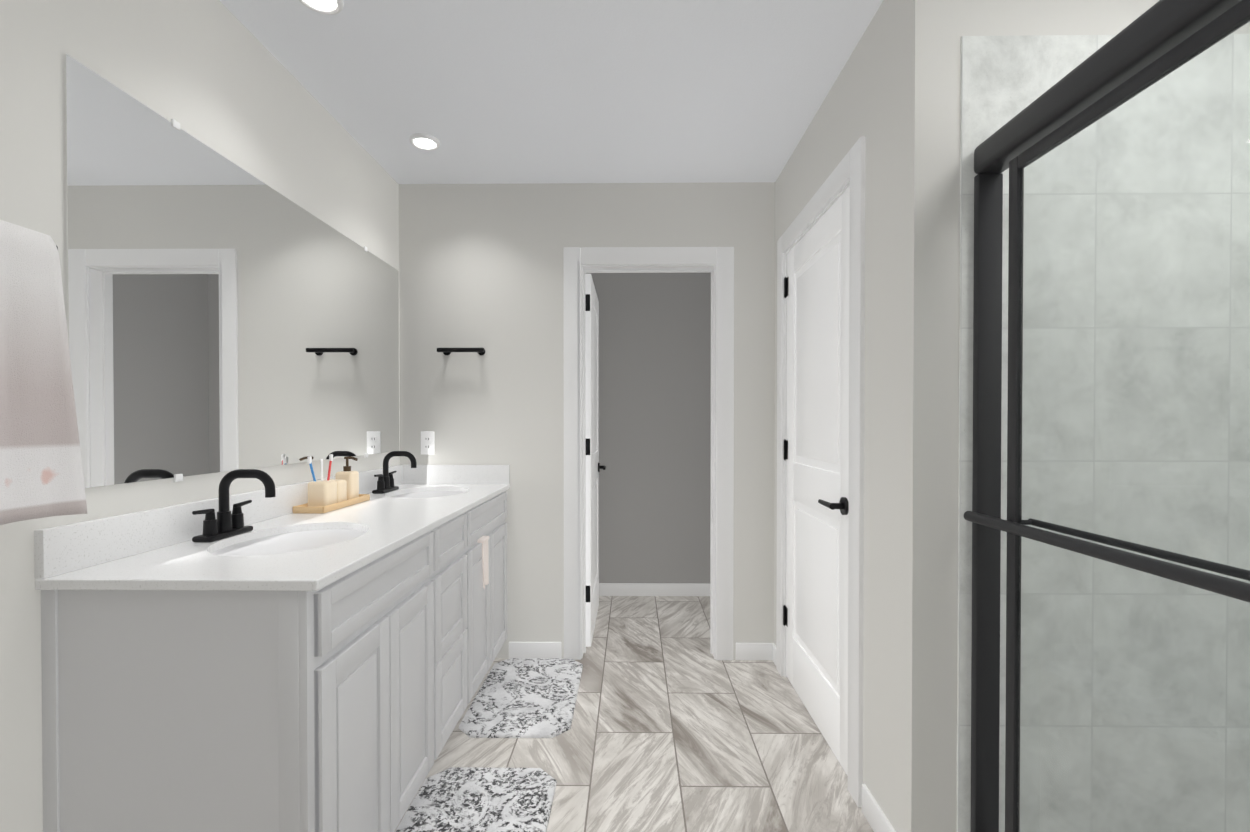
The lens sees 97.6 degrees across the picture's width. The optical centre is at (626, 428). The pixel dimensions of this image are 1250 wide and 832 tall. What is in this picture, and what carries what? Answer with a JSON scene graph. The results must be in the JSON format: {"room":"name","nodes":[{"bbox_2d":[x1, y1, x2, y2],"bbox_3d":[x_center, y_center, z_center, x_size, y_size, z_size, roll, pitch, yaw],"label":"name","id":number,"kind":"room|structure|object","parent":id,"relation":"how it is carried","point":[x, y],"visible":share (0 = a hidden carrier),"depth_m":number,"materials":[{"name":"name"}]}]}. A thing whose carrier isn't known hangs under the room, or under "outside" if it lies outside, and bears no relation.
{"room":"bathroom","nodes":[
{"label":"bathroom","id":0,"kind":"room"},
{"bbox_2d":[0,0,399,831],"bbox_3d":[-1.264,-0.013,0.745,0.120,2.470,4.454,0,1,1],"label":"wall","id":1,"kind":"structure","parent":0,"point":[218,78],"depth_m":1.35,"materials":[{"name":"grey paint"}]},
{"bbox_2d":[34,468,381,578],"bbox_3d":[-1.179,0.248,1.978,0.020,0.100,1.744,0,1,1],"label":"backsplash","id":2,"kind":"structure","parent":1,"relation":"attached to","point":[68,547],"depth_m":1.31,"materials":[{"name":"white stone"}]},
{"bbox_2d":[64,54,398,487],"bbox_3d":[-1.185,-0.340,1.999,0.008,0.954,1.660,0,1,1],"label":"mirror","id":3,"kind":"object","parent":1,"relation":"attached to","point":[223,314],"visible":0.98,"depth_m":1.53,"materials":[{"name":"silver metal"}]},
{"bbox_2d":[220,0,882,183],"bbox_3d":[0.337,-1.283,1.249,3.310,0.060,5.520,0,1,1],"label":"ceiling","id":4,"kind":"structure","parent":0,"point":[593,91],"depth_m":1.98,"materials":[{"name":"white paint"}]},
{"bbox_2d":[299,0,343,14],"bbox_3d":[-0.890,-1.249,1.583,0.128,0.020,0.128,0,1,1],"label":"recessed light","id":5,"kind":"object","parent":4,"relation":"in","point":[329,7],"visible":1,"depth_m":1.61,"materials":[{"name":"white"}]},
{"bbox_2d":[409,133,439,150],"bbox_3d":[-0.885,-1.256,2.403,0.128,0.020,0.128,0,1,1],"label":"recessed light","id":6,"kind":"object","parent":4,"relation":"in","point":[423,141],"visible":1,"depth_m":2.39,"materials":[{"name":"white"}]},
{"bbox_2d":[399,182,774,658],"bbox_3d":[-0.145,-0.033,2.900,2.070,2.470,0.120,0,1,1],"label":"wall","id":7,"kind":"structure","parent":0,"point":[481,265],"depth_m":2.84,"materials":[{"name":"grey paint"}]},
{"bbox_2d":[421,431,434,454],"bbox_3d":[-1.034,0.078,2.846,0.072,0.120,0.008,0,1,1],"label":"electrical outlet","id":8,"kind":"object","parent":7,"relation":"attached to","point":[427,442],"visible":1,"depth_m":2.84,"materials":[{"name":"white plastic"}]},
{"bbox_2d":[437,348,484,354],"bbox_3d":[-0.842,-0.397,2.805,0.240,0.040,0.076,0,1,1],"label":"towel bar","id":9,"kind":"object","parent":7,"relation":"attached to","point":[448,351],"visible":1,"depth_m":2.77,"materials":[{"name":"black metal"}]},
{"bbox_2d":[418,465,509,482],"bbox_3d":[-0.883,0.241,2.837,0.553,0.100,0.020,0,1,1],"label":"backsplash","id":10,"kind":"structure","parent":7,"relation":"attached to","point":[426,473],"depth_m":2.83,"materials":[{"name":"white stone"}]},
{"bbox_2d":[509,642,560,657],"bbox_3d":[-0.474,1.158,2.848,0.274,0.089,0.013,0,1,1],"label":"baseboard","id":11,"kind":"structure","parent":7,"relation":"attached to","point":[516,649],"depth_m":2.84,"materials":[{"name":"white wood"}]},
{"bbox_2d":[563,247,733,659],"bbox_3d":[0.116,0.135,2.830,0.878,2.135,0.017,0,1,1],"label":"door frame","id":12,"kind":"structure","parent":7,"relation":"attached to","point":[573,257],"depth_m":2.82,"materials":[{"name":"white wood"}]},
{"bbox_2d":[581,265,715,658],"bbox_3d":[0.117,0.172,2.898,0.728,2.060,0.122,0,1,1],"label":"lining","id":13,"kind":"object","parent":7,"relation":"attached to","point":[711,269],"depth_m":2.88,"materials":[{"name":"white wood"}]},
{"bbox_2d":[585,274,605,646],"bbox_3d":[-0.181,0.174,3.305,0.099,2.025,0.685,0,1,1],"label":"door","id":14,"kind":"structure","parent":13,"relation":"attached to","point":[593,467],"depth_m":3.06,"materials":[{"name":"white wood"}]},
{"bbox_2d":[738,643,747,651],"bbox_3d":[0.648,1.153,3.405,0.013,0.089,0.886,0,1,1],"label":"baseboard","id":15,"kind":"structure","parent":7,"relation":"attached to","point":[743,646],"depth_m":2.83,"materials":[{"name":"white"}]},
{"bbox_2d":[394,596,873,831],"bbox_3d":[0.337,1.242,1.272,3.310,0.050,5.520,0,1,1],"label":"floor","id":16,"kind":"structure","parent":0,"point":[676,726],"depth_m":2.08,"materials":[{"name":"tile"}]},
{"bbox_2d":[41,487,509,831],"bbox_3d":[-0.899,0.765,1.986,0.580,0.890,1.732,0,1,1],"label":"bathroom vanity","id":17,"kind":"object","parent":16,"relation":"on","point":[317,655],"depth_m":1.12,"materials":[{"name":"grey paint"}]},
{"bbox_2d":[35,483,509,590],"bbox_3d":[-0.901,0.297,1.976,0.576,0.046,1.744,0,1,1],"label":"countertop","id":18,"kind":"structure","parent":17,"relation":"on","point":[187,566],"depth_m":1.29,"materials":[{"name":"white stone"}]},
{"bbox_2d":[190,469,277,542],"bbox_3d":[-1.063,0.208,1.523,0.171,0.188,0.211,0,1,1],"label":"faucet","id":19,"kind":"object","parent":18,"relation":"on","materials":[{"name":"black metal"}]},
{"bbox_2d":[206,523,377,550],"bbox_3d":[-0.921,0.394,1.524,0.358,0.163,0.458,0,1,1],"label":"sink","id":20,"kind":"object","parent":18,"relation":"in","point":[295,536],"depth_m":1.60,"materials":[{"name":"white ceramic"}]},
{"bbox_2d":[292,454,369,512],"bbox_3d":[-1.110,0.197,2.078,0.110,0.200,0.340,0,1,1],"label":"tray","id":21,"kind":"object","parent":18,"relation":"on","point":[329,494],"depth_m":2.00,"materials":[{"name":"brown wood"}]},
{"bbox_2d":[370,451,417,494],"bbox_3d":[-1.052,0.199,2.523,0.171,0.188,0.211,0,1,1],"label":"faucet","id":22,"kind":"object","parent":18,"relation":"on","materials":[{"name":"black metal"}]},
{"bbox_2d":[394,487,465,494],"bbox_3d":[-0.910,0.385,2.523,0.358,0.163,0.459,0,1,1],"label":"sink","id":23,"kind":"object","parent":18,"relation":"in","point":[421,490],"depth_m":2.69,"materials":[{"name":"white ceramic"}]},
{"bbox_2d":[395,767,556,831],"bbox_3d":[-0.465,1.206,1.555,0.450,0.014,0.750,0,1,1],"label":"rug","id":24,"kind":"object","parent":16,"relation":"on","point":[468,799],"visible":1,"depth_m":1.75,"materials":[{"name":"fabric"}]},
{"bbox_2d":[459,658,582,737],"bbox_3d":[-0.445,1.197,2.478,0.450,0.014,0.695,0,1,1],"label":"rug","id":25,"kind":"object","parent":16,"relation":"on","point":[525,697],"visible":0.98,"depth_m":2.39,"materials":[{"name":"fabric"}]},
{"bbox_2d":[585,273,710,583],"bbox_3d":[0.131,-0.042,3.943,1.060,2.470,0.120,0,1,1],"label":"wall","id":26,"kind":"structure","parent":0,"point":[654,418],"depth_m":3.88,"materials":[{"name":"grey paint"}]},
{"bbox_2d":[599,583,709,595],"bbox_3d":[0.130,1.149,3.887,1.060,0.089,0.013,0,1,1],"label":"baseboard","id":27,"kind":"structure","parent":26,"relation":"attached to","point":[605,589],"depth_m":3.88,"materials":[{"name":"white wood"}]},
{"bbox_2d":[774,0,961,831],"bbox_3d":[0.821,-0.026,2.132,0.120,2.470,1.395,0,1,1],"label":"wall","id":28,"kind":"structure","parent":0,"point":[893,96],"depth_m":1.47,"materials":[{"name":"grey paint"}]},
{"bbox_2d":[784,182,849,676],"bbox_3d":[0.822,0.178,2.231,0.121,2.060,0.843,0,1,1],"label":"lining","id":29,"kind":"object","parent":28,"relation":"attached to","point":[846,187],"depth_m":2.63,"materials":[{"name":"white wood"}]},
{"bbox_2d":[783,186,849,775],"bbox_3d":[0.754,0.184,2.236,0.095,2.025,0.807,0,1,1],"label":"closet door","id":30,"kind":"structure","parent":29,"relation":"attached to","point":[816,451],"depth_m":2.16,"materials":[{"name":"white wood"}]},
{"bbox_2d":[776,136,864,807],"bbox_3d":[0.754,0.141,2.232,0.017,2.135,0.993,0,1,1],"label":"door frame","id":31,"kind":"structure","parent":28,"relation":"attached to","point":[850,167],"depth_m":1.79,"materials":[{"name":"white wood"}]},
{"bbox_2d":[862,784,895,831],"bbox_3d":[0.763,1.170,1.582,0.043,0.089,0.297,0,1,1],"label":"baseboard","id":32,"kind":"structure","parent":28,"relation":"attached to","point":[875,816],"depth_m":1.64,"materials":[{"name":"white wood"}]},
{"bbox_2d":[961,0,1249,36],"bbox_3d":[1.434,-0.020,1.488,1.120,2.470,0.120,0,1,1],"label":"wall","id":33,"kind":"structure","parent":0,"point":[1035,17],"depth_m":1.42,"materials":[{"name":"grey paint"}]},
{"bbox_2d":[957,34,1249,831],"bbox_3d":[1.363,0.055,1.426,0.981,2.145,0.006,0,1,1],"label":"wall tile","id":34,"kind":"structure","parent":33,"relation":"attached to","point":[1005,80],"depth_m":1.42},
{"bbox_3d":[1.360,1.179,0.636,0.970,0.088,1.592,0,1,1],"label":"shower base","id":35,"kind":"object","parent":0,"visible":0},
{"bbox_2d":[964,0,1249,831],"bbox_3d":[0.923,0.206,0.637,0.127,1.852,1.581,0,1,1],"label":"shower door","id":36,"kind":"structure","parent":35,"relation":"on","point":[1157,41],"depth_m":1.19,"materials":[{"name":"clear glass"}]},
{"bbox_3d":[-1.163,-0.350,0.889,0.076,0.040,0.390,0,1,1],"label":"towel bar","id":37,"kind":"object","parent":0,"visible":0},
{"bbox_2d":[0,220,86,524],"bbox_3d":[-1.123,-0.099,0.894,0.120,0.554,0.364,0,1,1],"label":"hanging towel","id":38,"kind":"object","parent":37,"relation":"hanging from","point":[41,472],"visible":1,"depth_m":1.01,"materials":[{"name":"white fabric"}]}
]}

